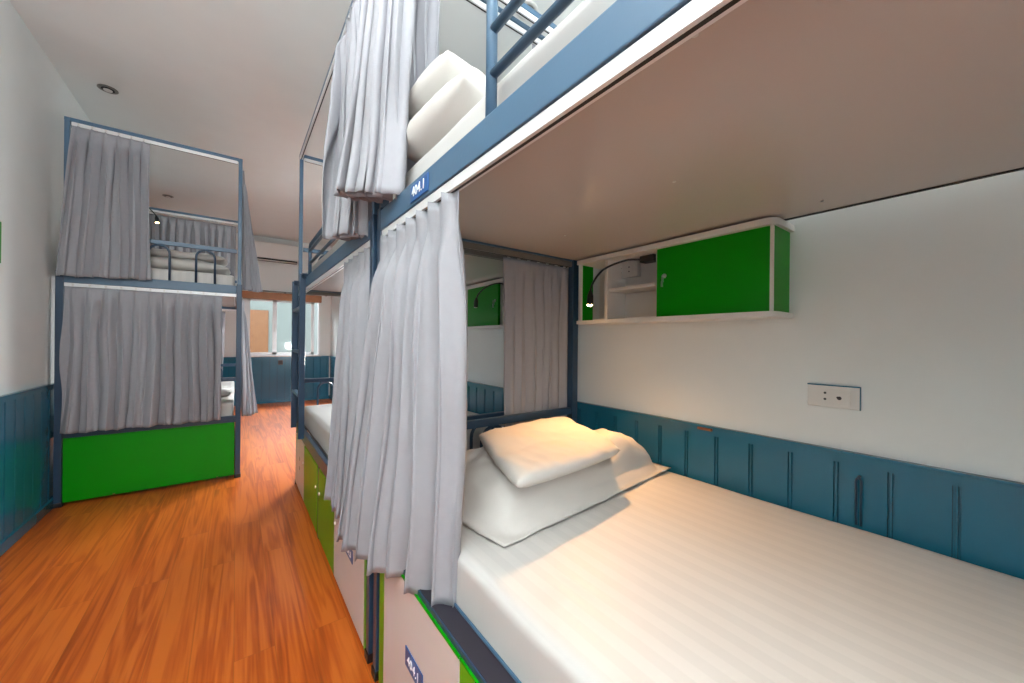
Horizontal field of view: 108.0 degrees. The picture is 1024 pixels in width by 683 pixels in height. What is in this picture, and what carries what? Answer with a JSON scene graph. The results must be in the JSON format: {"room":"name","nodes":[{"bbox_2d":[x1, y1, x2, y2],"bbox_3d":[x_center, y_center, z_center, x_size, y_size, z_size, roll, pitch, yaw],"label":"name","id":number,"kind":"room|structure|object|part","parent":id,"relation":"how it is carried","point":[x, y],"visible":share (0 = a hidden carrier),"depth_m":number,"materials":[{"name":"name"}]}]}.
{"room":"dormitory","nodes":[
{"label":"dormitory","id":0,"kind":"room"},
{"bbox_2d":[0,0,152,395],"bbox_3d":[-2.524,-0.359,1.645,0.100,2.965,10.250,1,0,-36],"label":"wall","id":1,"kind":"structure","parent":0,"point":[35,100],"depth_m":2.21,"materials":[{"name":"white paint"}]},
{"bbox_2d":[0,220,1,262],"bbox_3d":[-2.551,-0.518,1.780,0.014,0.222,0.402,1,0,-36],"label":"board","id":2,"kind":"object","parent":1,"relation":"attached to","point":[0,220],"visible":1,"depth_m":1.94,"materials":[{"name":"laminate"}]},
{"bbox_2d":[0,497,52,556],"bbox_3d":[-2.489,1.091,1.682,0.026,0.065,10.250,1,0,-36],"label":"baseboard","id":3,"kind":"structure","parent":1,"relation":"attached to","point":[19,532],"depth_m":2.16,"materials":[{"name":"teal paint"}]},
{"bbox_2d":[0,383,53,541],"bbox_3d":[-2.485,0.707,1.681,0.024,0.835,10.250,1,0,-36],"label":"wainscoting","id":4,"kind":"structure","parent":1,"relation":"attached to","point":[26,416],"depth_m":2.18,"materials":[{"name":"teal paint"}]},
{"bbox_2d":[149,208,158,222],"bbox_3d":[-3.357,-1.173,3.230,0.433,0.213,0.080,1,0,-36],"label":"reading lamp","id":5,"kind":"object","parent":1,"relation":"attached to","point":[156,216],"visible":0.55,"depth_m":3.34,"materials":[{"name":"black plastic"}]},
{"bbox_2d":[0,399,378,682],"bbox_3d":[-1.505,1.184,2.410,2.675,0.100,10.450,1,0,-36],"label":"floor","id":6,"kind":"structure","parent":0,"point":[226,579],"depth_m":1.71,"materials":[{"name":"laminate"}]},
{"bbox_2d":[53,116,242,508],"bbox_3d":[-3.270,-0.205,3.625,1.020,2.642,2.088,1,0,-36],"label":"bunk bed","id":7,"kind":"object","parent":6,"relation":"on","point":[98,463],"visible":0.63,"depth_m":2.78,"materials":[{"name":"blue metal"}]},
{"bbox_3d":[-3.060,0.303,2.513,0.036,1.569,0.036,1,0,-36],"label":"post","id":8,"kind":"part","parent":7,"relation":"part of","materials":[{"name":"blue metal"}]},
{"bbox_3d":[-3.026,-0.991,2.529,0.026,1.021,0.026,1,0,-36],"label":"canopy post","id":9,"kind":"part","parent":7,"relation":"part of","materials":[{"name":"blue metal"}]},
{"bbox_2d":[55,123,151,279],"bbox_3d":[-2.838,-0.961,2.607,0.463,1.052,0.121,1,0,-36],"label":"curtain","id":10,"kind":"object","parent":7,"relation":"hanging from","point":[104,225],"visible":1,"depth_m":2.60,"materials":[{"name":"grey fabric"}]},
{"bbox_2d":[59,283,221,433],"bbox_3d":[-2.667,0.118,2.726,0.850,1.016,0.096,1,0,-36],"label":"curtain","id":11,"kind":"object","parent":7,"relation":"hanging from","point":[128,358],"visible":1,"depth_m":2.70,"materials":[{"name":"grey fabric"}]},
{"bbox_3d":[-2.670,0.634,2.802,0.940,0.053,0.028,1,0,-36],"label":"rail","id":12,"kind":"part","parent":7,"relation":"part of","materials":[{"name":"blue metal"}]},
{"bbox_3d":[-2.677,0.881,2.806,0.934,0.438,0.015,1,0,-36],"label":"green panel","id":13,"kind":"part","parent":7,"relation":"part of","materials":[{"name":"laminate"}]},
{"bbox_3d":[-2.659,-0.431,2.802,0.940,0.067,0.028,1,0,-36],"label":"rail","id":14,"kind":"part","parent":7,"relation":"part of","materials":[{"name":"blue metal"}]},
{"bbox_3d":[-2.637,-1.508,2.809,0.930,0.024,0.024,1,0,-36],"label":"canopy rail","id":15,"kind":"part","parent":7,"relation":"part of","materials":[{"name":"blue metal"}]},
{"bbox_2d":[149,212,235,276],"bbox_3d":[-3.878,-1.047,4.476,0.894,0.881,0.069,1,0,-36],"label":"curtain","id":16,"kind":"object","parent":7,"relation":"hanging from","point":[173,229],"visible":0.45,"depth_m":4.50,"materials":[{"name":"grey fabric"}]},
{"bbox_2d":[151,268,234,299],"bbox_3d":[-3.278,-0.507,3.617,0.943,0.120,1.980,1,0,-36],"label":"mattress","id":17,"kind":"object","parent":7,"relation":"on","point":[160,274],"visible":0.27,"depth_m":2.94,"materials":[{"name":"white fabric"}]},
{"bbox_2d":[150,256,230,274],"bbox_3d":[-2.792,-0.622,3.079,0.740,0.130,0.441,1,0,-36],"label":"pillow","id":18,"kind":"object","parent":17,"relation":"on","point":[158,262],"visible":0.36,"depth_m":2.97,"materials":[{"name":"white fabric"}]},
{"bbox_2d":[150,248,227,266],"bbox_3d":[-2.787,-0.703,3.107,0.660,0.071,0.401,1,0,-36],"label":"folded blanket","id":19,"kind":"object","parent":18,"relation":"on","point":[205,257],"visible":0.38,"depth_m":3.00,"materials":[{"name":"white fabric"}]},
{"bbox_3d":[-3.854,-1.520,4.456,0.930,0.024,0.024,1,0,-36],"label":"canopy rail","id":20,"kind":"part","parent":7,"relation":"part of","materials":[{"name":"blue metal"}]},
{"bbox_2d":[221,311,224,369],"bbox_3d":[-3.930,0.095,4.443,0.797,0.996,0.066,1,0,-36],"label":"curtain","id":21,"kind":"object","parent":7,"relation":"hanging from","point":[223,312],"visible":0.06,"depth_m":4.66,"materials":[{"name":"grey fabric"}]},
{"bbox_2d":[221,381,234,415],"bbox_3d":[-3.301,0.551,3.608,0.974,0.118,1.980,1,0,-36],"label":"mattress","id":22,"kind":"object","parent":7,"relation":"on","point":[227,403],"visible":0.12,"depth_m":3.18,"materials":[{"name":"white fabric"}]},
{"bbox_2d":[221,386,231,397],"bbox_3d":[-2.799,0.437,3.107,0.740,0.132,0.441,1,0,-36],"label":"pillow","id":23,"kind":"object","parent":22,"relation":"on","point":[225,391],"visible":0.08,"depth_m":3.18,"materials":[{"name":"white fabric"}]},
{"bbox_3d":[-2.275,0.312,3.093,0.036,1.569,0.036,1,0,-36],"label":"post","id":24,"kind":"part","parent":7,"relation":"part of","materials":[{"name":"blue metal"}]},
{"bbox_3d":[-2.262,-0.983,3.093,0.026,1.021,0.026,1,0,-36],"label":"canopy post","id":25,"kind":"part","parent":7,"relation":"part of","materials":[{"name":"blue metal"}]},
{"bbox_2d":[241,297,257,415],"bbox_3d":[-2.331,0.135,3.272,0.122,1.044,0.293,1,0,-21],"label":"curtain","id":26,"kind":"object","parent":7,"relation":"hanging from","point":[248,399],"visible":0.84,"depth_m":3.23,"materials":[{"name":"grey fabric"}]},
{"bbox_2d":[242,171,261,291],"bbox_3d":[-2.309,-0.951,3.270,0.149,1.040,0.317,1,0,-24],"label":"curtain","id":27,"kind":"object","parent":7,"relation":"hanging from","point":[251,281],"visible":0.94,"depth_m":3.18,"materials":[{"name":"grey fabric"}]},
{"bbox_2d":[296,432,327,531],"bbox_3d":[-1.085,0.935,2.823,0.873,0.408,0.982,1,0,-36],"label":"storage cabinet","id":28,"kind":"object","parent":6,"relation":"on","point":[306,466],"visible":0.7,"depth_m":2.46,"materials":[{"name":"laminate"}]},
{"bbox_3d":[-1.577,0.919,2.779,0.018,0.388,0.438,1,0,-36],"label":"door","id":29,"kind":"part","parent":28,"relation":"part of","materials":[{"name":"laminate"}]},
{"bbox_3d":[-1.290,0.922,2.391,0.018,0.388,0.518,1,0,-36],"label":"door","id":30,"kind":"part","parent":28,"relation":"part of","materials":[{"name":"green laminate"}]},
{"bbox_2d":[318,468,366,648],"bbox_3d":[-0.479,0.941,2.003,0.873,0.408,0.978,1,0,-36],"label":"storage cabinet","id":31,"kind":"object","parent":6,"relation":"on","point":[350,576],"visible":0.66,"depth_m":1.61,"materials":[{"name":"laminate"}]},
{"bbox_3d":[-0.976,0.926,1.966,0.018,0.388,0.416,1,0,-36],"label":"door","id":32,"kind":"part","parent":31,"relation":"part of","materials":[{"name":"green laminate"}]},
{"bbox_3d":[-0.695,0.929,1.586,0.018,0.388,0.520,1,0,-36],"label":"door","id":33,"kind":"part","parent":31,"relation":"part of","materials":[{"name":"laminate"}]},
{"bbox_3d":[-0.677,0.873,1.546,0.003,0.052,0.116,1,0,-36],"label":"number plate","id":34,"kind":"part","parent":31,"relation":"part of","materials":[{"name":"blue plastic"}]},
{"bbox_2d":[379,573,478,682],"bbox_3d":[0.197,0.909,1.087,0.875,0.486,0.962,1,0,-36],"label":"storage cabinet","id":35,"kind":"object","parent":6,"relation":"on","point":[413,648],"visible":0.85,"depth_m":0.99,"materials":[{"name":"laminate"}]},
{"bbox_3d":[-0.258,0.859,0.975,0.003,0.052,0.116,1,0,-36],"label":"number plate","id":36,"kind":"part","parent":35,"relation":"part of","materials":[{"name":"blue plastic"}]},
{"bbox_3d":[0.017,0.898,0.620,0.018,0.465,0.411,1,0,-36],"label":"door","id":37,"kind":"part","parent":35,"relation":"part of","materials":[{"name":"green laminate"}]},
{"bbox_2d":[291,0,567,663],"bbox_3d":[-0.715,-0.172,2.442,1.065,2.630,2.068,1,0,-36],"label":"bunk bed","id":38,"kind":"object","parent":6,"relation":"on","point":[327,279],"visible":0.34,"depth_m":2.28,"materials":[{"name":"blue metal"}]},
{"bbox_3d":[-1.702,0.318,2.975,0.036,1.569,0.036,1,0,-36],"label":"post","id":39,"kind":"part","parent":38,"relation":"part of","materials":[{"name":"blue metal"}]},
{"bbox_3d":[-1.688,-0.971,2.975,0.026,1.009,0.026,1,0,-36],"label":"canopy post","id":40,"kind":"part","parent":38,"relation":"part of","materials":[{"name":"blue metal"}]},
{"bbox_3d":[-1.107,0.687,2.159,0.028,0.073,1.988,1,0,-36],"label":"rail","id":41,"kind":"part","parent":38,"relation":"part of","materials":[{"name":"blue metal"}]},
{"bbox_3d":[-1.312,-1.482,3.252,0.904,0.024,0.024,1,0,-36],"label":"canopy rail","id":42,"kind":"part","parent":38,"relation":"part of","materials":[{"name":"blue metal"}]},
{"bbox_3d":[-0.980,-0.554,2.007,0.023,0.234,1.422,1,0,-36],"label":"guard rail","id":43,"kind":"part","parent":38,"relation":"part of","materials":[{"name":"blue metal"}]},
{"bbox_3d":[-1.114,0.931,2.166,0.030,0.415,0.034,1,0,-36],"label":"leg","id":44,"kind":"part","parent":38,"relation":"part of","materials":[{"name":"blue metal"}]},
{"bbox_3d":[-1.323,-0.428,3.252,0.888,0.045,0.028,1,0,-36],"label":"rail","id":45,"kind":"part","parent":38,"relation":"part of","materials":[{"name":"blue metal"}]},
{"bbox_3d":[-1.083,-1.479,2.160,0.024,0.024,2.050,1,0,-36],"label":"canopy rail","id":46,"kind":"part","parent":38,"relation":"part of","materials":[{"name":"blue metal"}]},
{"bbox_3d":[-1.096,-0.415,2.159,0.028,0.067,1.988,1,0,-36],"label":"rail","id":47,"kind":"part","parent":38,"relation":"part of","materials":[{"name":"blue metal"}]},
{"bbox_2d":[322,0,371,240],"bbox_3d":[-0.650,-0.922,1.499,0.144,1.070,0.398,1,0,-41],"label":"curtain","id":48,"kind":"object","parent":38,"relation":"hanging from","point":[346,219],"visible":0.44,"depth_m":1.54,"materials":[{"name":"grey fabric"}]},
{"bbox_2d":[324,248,369,518],"bbox_3d":[-0.675,0.172,1.534,0.118,1.086,0.471,1,0,-36],"label":"curtain","id":49,"kind":"object","parent":38,"relation":"hanging from","point":[354,298],"visible":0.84,"depth_m":1.46,"materials":[{"name":"grey fabric"}]},
{"bbox_2d":[306,201,390,273],"bbox_3d":[-0.687,-0.485,2.461,0.951,0.130,1.960,1,0,-36],"label":"mattress","id":50,"kind":"object","parent":38,"relation":"on","point":[341,242],"visible":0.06,"depth_m":2.21,"materials":[{"name":"white fabric"}]},
{"bbox_3d":[-0.499,0.330,1.348,0.036,1.569,0.036,1,0,-36],"label":"post","id":51,"kind":"part","parent":38,"relation":"part of","materials":[{"name":"blue metal"}]},
{"bbox_3d":[-0.485,-0.959,1.348,0.026,1.009,0.026,1,0,-36],"label":"canopy post","id":52,"kind":"part","parent":38,"relation":"part of","materials":[{"name":"blue metal"}]},
{"bbox_2d":[304,404,476,454],"bbox_3d":[-0.674,0.592,2.478,1.012,0.145,1.960,1,0,-36],"label":"mattress","id":53,"kind":"object","parent":38,"relation":"on","point":[317,418],"visible":0.06,"depth_m":2.57,"materials":[{"name":"white fabric"}]},
{"bbox_2d":[467,415,503,449],"bbox_3d":[-0.252,0.465,1.932,0.780,0.130,0.480,1,0,-36],"label":"pillow","id":54,"kind":"object","parent":53,"relation":"on","point":[476,440],"visible":0.02,"depth_m":1.75,"materials":[{"name":"white fabric"}]},
{"bbox_3d":[-0.107,-1.469,1.621,0.904,0.024,0.024,1,0,-36],"label":"canopy rail","id":55,"kind":"part","parent":38,"relation":"part of","materials":[{"name":"blue metal"}]},
{"bbox_2d":[371,0,1023,682],"bbox_3d":[0.563,-0.159,0.744,1.029,2.630,2.098,1,0,-36],"label":"bunk bed","id":56,"kind":"object","parent":6,"relation":"on","point":[659,120],"visible":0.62,"depth_m":0.69,"materials":[{"name":"blue metal"}]},
{"bbox_2d":[333,0,414,203],"bbox_3d":[-0.431,-0.943,1.198,0.338,1.024,0.144,1,0,29],"label":"curtain","id":57,"kind":"object","parent":56,"relation":"hanging from","point":[372,163],"visible":1,"depth_m":1.12,"materials":[{"name":"grey fabric"}]},
{"bbox_3d":[-0.448,0.331,1.278,0.036,1.569,0.036,1,0,-36],"label":"post","id":58,"kind":"part","parent":56,"relation":"part of","materials":[{"name":"blue metal"}]},
{"bbox_3d":[-0.434,-0.958,1.278,0.026,1.009,0.026,1,0,-36],"label":"canopy post","id":59,"kind":"part","parent":56,"relation":"part of","materials":[{"name":"blue metal"}]},
{"bbox_2d":[336,190,467,607],"bbox_3d":[-0.348,0.174,1.105,0.128,1.083,0.690,1,0,-43],"label":"curtain","id":60,"kind":"object","parent":56,"relation":"hanging from","point":[402,507],"visible":1,"depth_m":0.97,"materials":[{"name":"grey fabric"}]},
{"bbox_3d":[-0.245,-0.404,0.982,0.004,0.046,0.118,1,0,-36],"label":"number plate","id":61,"kind":"part","parent":56,"relation":"part of","materials":[{"name":"blue plastic"}]},
{"bbox_2d":[406,0,439,172],"bbox_3d":[-0.339,-1.012,1.339,0.179,0.884,0.053,1,0,-34],"label":"curtain","id":62,"kind":"object","parent":56,"relation":"hanging from","point":[425,50],"visible":0.21,"depth_m":1.35,"materials":[{"name":"grey fabric"}]},
{"bbox_3d":[0.156,0.682,0.450,0.028,0.060,2.018,1,0,-36],"label":"rail","id":63,"kind":"part","parent":56,"relation":"part of","materials":[{"name":"blue metal"}]},
{"bbox_3d":[0.352,-0.580,0.206,0.023,0.314,1.342,1,0,-36],"label":"guard rail","id":64,"kind":"part","parent":56,"relation":"part of","materials":[{"name":"blue metal"}]},
{"bbox_2d":[405,0,616,188],"bbox_3d":[0.576,-0.477,0.752,0.952,0.140,1.990,1,0,-36],"label":"mattress","id":65,"kind":"object","parent":56,"relation":"on","point":[587,11],"visible":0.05,"depth_m":0.70,"materials":[{"name":"white fabric"}]},
{"bbox_2d":[406,73,497,162],"bbox_3d":[-0.075,-0.657,1.221,0.500,0.217,0.397,1,0,-44],"label":"pillow","id":66,"kind":"object","parent":65,"relation":"on","point":[454,100],"visible":0.2,"depth_m":1.01,"materials":[{"name":"white fabric"}]},
{"bbox_2d":[408,50,485,120],"bbox_3d":[-0.138,-0.765,1.274,0.275,0.191,0.415,1,0,43],"label":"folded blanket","id":67,"kind":"object","parent":66,"relation":"on","point":[447,66],"visible":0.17,"depth_m":1.10,"materials":[{"name":"white fabric"}]},
{"bbox_3d":[-0.069,-0.415,1.555,0.888,0.045,0.028,1,0,-36],"label":"rail","id":68,"kind":"part","parent":56,"relation":"part of","materials":[{"name":"blue metal"}]},
{"bbox_2d":[503,257,568,426],"bbox_3d":[0.118,0.078,1.749,0.400,0.914,0.044,1,0,-36],"label":"curtain","id":69,"kind":"object","parent":56,"relation":"hanging from","point":[535,295],"visible":0.76,"depth_m":1.73,"materials":[{"name":"grey fabric"}]},
{"bbox_3d":[0.168,-0.402,0.450,0.028,0.067,2.018,1,0,-36],"label":"rail","id":70,"kind":"part","parent":56,"relation":"part of","materials":[{"name":"blue metal"}]},
{"bbox_3d":[-0.058,-1.469,1.555,0.904,0.024,0.024,1,0,-36],"label":"canopy rail","id":71,"kind":"part","parent":56,"relation":"part of","materials":[{"name":"blue metal"}]},
{"bbox_3d":[0.295,0.339,1.828,0.036,1.569,0.036,1,0,-36],"label":"post","id":72,"kind":"part","parent":56,"relation":"part of","materials":[{"name":"blue metal"}]},
{"bbox_2d":[456,471,1023,682],"bbox_3d":[0.593,0.589,0.769,1.005,0.130,1.985,1,0,-36],"label":"mattress","id":73,"kind":"object","parent":56,"relation":"on","point":[670,577],"visible":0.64,"depth_m":0.77,"materials":[{"name":"white fabric"}]},
{"bbox_2d":[462,428,670,546],"bbox_3d":[0.152,0.436,1.412,0.924,0.172,0.504,1,0,-42],"label":"pillow","id":74,"kind":"object","parent":73,"relation":"on","point":[494,508],"visible":0.56,"depth_m":1.13,"materials":[{"name":"white fabric"}]},
{"bbox_2d":[478,416,619,487],"bbox_3d":[0.127,0.365,1.346,0.630,0.072,0.473,1,0,-36],"label":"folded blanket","id":75,"kind":"object","parent":74,"relation":"on","point":[541,450],"visible":1,"depth_m":1.22,"materials":[{"name":"white fabric"}]},
{"bbox_2d":[224,233,331,377],"bbox_3d":[-4.565,-0.380,6.571,2.675,2.965,0.100,1,0,-36],"label":"wall","id":76,"kind":"structure","parent":0,"point":[274,276],"depth_m":6.76,"materials":[{"name":"white paint"}]},
{"bbox_2d":[223,356,328,402],"bbox_3d":[-4.539,0.685,6.521,2.423,0.835,0.024,1,0,-36],"label":"trim","id":77,"kind":"structure","parent":76,"relation":"attached to","point":[271,380],"depth_m":6.75,"materials":[{"name":"teal paint"}]},
{"bbox_2d":[254,240,298,264],"bbox_3d":[-4.268,-1.576,6.595,0.850,0.318,0.200,1,0,-36],"label":"air conditioner","id":78,"kind":"object","parent":76,"relation":"attached to","point":[265,251],"visible":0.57,"depth_m":6.57,"materials":[{"name":"white plastic"}]},
{"bbox_2d":[234,396,328,405],"bbox_3d":[-4.544,1.077,6.522,2.423,0.050,0.022,1,0,-36],"label":"baseboard","id":79,"kind":"structure","parent":76,"relation":"attached to","point":[323,397],"depth_m":6.79,"materials":[{"name":"teal paint"}]},
{"bbox_2d":[242,290,321,302],"bbox_3d":[-4.161,-0.806,6.742,1.270,0.125,0.100,1,0,-36],"label":"pelmet","id":80,"kind":"object","parent":76,"relation":"attached to","point":[245,294],"visible":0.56,"depth_m":6.63,"materials":[{"name":"brown wood"}]},
{"bbox_2d":[244,298,320,356],"bbox_3d":[-4.172,-0.259,6.812,1.225,1.070,0.098,1,0,-36],"label":"window","id":81,"kind":"structure","parent":76,"relation":"in","point":[274,353],"depth_m":6.73,"materials":[{"name":"white metal"}]},
{"bbox_3d":[-4.452,-0.262,6.607,0.430,1.010,0.014,1,0,-36],"label":"sash","id":82,"kind":"part","parent":81,"relation":"part of","materials":[{"name":"white metal"}]},
{"bbox_3d":[-4.160,0.266,6.788,1.225,0.022,0.040,1,0,-36],"label":"sill","id":83,"kind":"part","parent":81,"relation":"part of","materials":[{"name":"white"}]},
{"bbox_3d":[-4.052,-0.257,6.923,0.650,1.010,0.014,1,0,-36],"label":"sash","id":84,"kind":"part","parent":81,"relation":"part of","materials":[{"name":"glass"}]},
{"bbox_2d":[242,289,324,295],"bbox_3d":[-4.158,-0.890,6.764,1.540,0.023,0.068,1,0,-36],"label":"curtain rod","id":85,"kind":"object","parent":76,"relation":"attached to","point":[242,289],"visible":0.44,"depth_m":6.71,"materials":[{"name":"brown wood"}]},
{"bbox_2d":[9,0,583,246],"bbox_3d":[-1.473,-1.881,2.410,2.675,0.100,10.450,1,0,-36],"label":"ceiling","id":86,"kind":"structure","parent":0,"point":[242,79],"depth_m":2.58,"materials":[{"name":"paint"}]},
{"bbox_2d":[97,84,118,93],"bbox_3d":[-2.954,-1.839,2.719,0.110,0.015,0.110,1,0,-36],"label":"recessed light","id":87,"kind":"object","parent":86,"relation":"in","point":[105,88],"visible":1,"depth_m":2.71,"materials":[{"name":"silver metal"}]},
{"bbox_2d":[517,0,537,19],"bbox_3d":[0.081,-1.807,2.036,0.120,0.015,0.120,1,0,-36],"label":"recessed light","id":88,"kind":"object","parent":86,"relation":"in","point":[533,5],"visible":0.2,"depth_m":2.00,"materials":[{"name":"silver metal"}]},
{"bbox_2d":[330,170,1023,482],"bbox_3d":[-0.454,-0.337,3.175,0.100,2.965,10.250,1,0,-36],"label":"wall","id":89,"kind":"structure","parent":0,"point":[915,301],"depth_m":1.07,"materials":[{"name":"white paint"}]},
{"bbox_2d":[466,278,503,329],"bbox_3d":[-0.041,-0.238,2.395,0.161,0.304,0.820,1,0,-36],"label":"upper cabinet","id":90,"kind":"object","parent":89,"relation":"attached to","point":[488,314],"visible":0.49,"depth_m":2.48,"materials":[{"name":"green laminate"}]},
{"bbox_2d":[474,283,502,307],"bbox_3d":[-0.103,-0.294,2.380,0.324,0.153,0.078,1,0,24],"label":"reading lamp","id":91,"kind":"object","parent":90,"relation":"attached to","point":[476,298],"visible":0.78,"depth_m":2.42,"materials":[{"name":"black plastic"}]},
{"bbox_3d":[0.024,-0.236,2.436,0.007,0.268,0.788,1,0,-36],"label":"panel","id":92,"kind":"part","parent":90,"relation":"part of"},
{"bbox_2d":[329,356,1023,579],"bbox_3d":[-0.515,0.727,3.138,0.026,0.835,10.250,1,0,-36],"label":"wainscoting","id":93,"kind":"structure","parent":89,"relation":"attached to","point":[975,519],"depth_m":1.11,"materials":[{"name":"teal paint"}]},
{"bbox_2d":[576,217,794,324],"bbox_3d":[0.618,-0.232,1.503,0.161,0.304,0.820,1,0,-36],"label":"upper cabinet","id":94,"kind":"object","parent":89,"relation":"attached to","point":[741,271],"visible":0.98,"depth_m":1.32,"materials":[{"name":"green laminate"}]},
{"bbox_3d":[0.366,-0.232,1.818,0.074,0.268,0.014,1,0,-36],"label":"panel","id":95,"kind":"part","parent":94,"relation":"part of","materials":[{"name":"green laminate"}]},
{"bbox_2d":[586,254,655,305],"bbox_3d":[0.475,-0.258,1.602,0.298,0.212,0.074,1,0,16],"label":"reading lamp","id":96,"kind":"object","parent":94,"relation":"attached to","point":[651,258],"visible":0.98,"depth_m":1.60,"materials":[{"name":"black plastic"}]},
{"bbox_3d":[0.676,-0.229,1.554,0.007,0.268,0.788,1,0,-36],"label":"panel","id":97,"kind":"part","parent":94,"relation":"part of","materials":[{"name":"white wood"}]},
{"bbox_2d":[621,261,640,278],"bbox_3d":[0.531,-0.329,1.718,0.031,0.070,0.130,1,0,-36],"label":"wall socket","id":98,"kind":"object","parent":94,"relation":"attached to","point":[631,269],"visible":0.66,"depth_m":1.69,"materials":[{"name":"white plastic"}]},
{"bbox_2d":[609,283,655,293],"bbox_3d":[0.551,-0.229,1.616,0.120,0.014,0.230,1,0,-36],"label":"shelf","id":99,"kind":"object","parent":94,"relation":"attached to","point":[650,288],"depth_m":1.62,"materials":[{"name":"white wood"}]},
{"bbox_3d":[0.693,-0.229,1.317,0.016,0.266,0.388,1,0,-36],"label":"door","id":100,"kind":"part","parent":94,"relation":"part of","materials":[{"name":"green laminate"}]},
{"bbox_3d":[0.861,-0.227,1.197,0.135,0.268,0.014,1,0,-36],"label":"panel","id":101,"kind":"part","parent":94,"relation":"part of","materials":[{"name":"green laminate"}]},
{"bbox_2d":[807,383,860,410],"bbox_3d":[0.980,0.168,1.136,0.010,0.070,0.126,1,0,-36],"label":"wall socket","id":102,"kind":"object","parent":89,"relation":"attached to","point":[824,395],"visible":1,"depth_m":1.13,"materials":[{"name":"white plastic"}]},
{"bbox_2d":[855,475,862,525],"bbox_3d":[1.004,0.460,1.077,0.017,0.142,0.017,1,0,-36],"label":"wire hook","id":103,"kind":"object","parent":89,"relation":"attached to","point":[858,476],"visible":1,"depth_m":1.07,"materials":[{"name":"blue metal"}]},
{"label":"outside","id":104,"kind":"structure","parent":0,"visible":0},
{"bbox_2d":[250,301,317,353],"bbox_3d":[-5.357,-1.406,9.789,9.000,7.000,0.270,1,0,-36],"label":"wall","id":105,"kind":"structure","parent":104,"point":[260,311],"depth_m":9.33,"materials":[{"name":"paint"}]},
{"bbox_2d":[250,310,268,351],"bbox_3d":[-6.248,-0.140,9.016,0.570,1.250,0.070,1,0,-36],"label":"wooden shutter","id":106,"kind":"object","parent":105,"relation":"attached to","point":[259,319],"depth_m":9.05,"materials":[{"name":"brown wood"}]}
]}

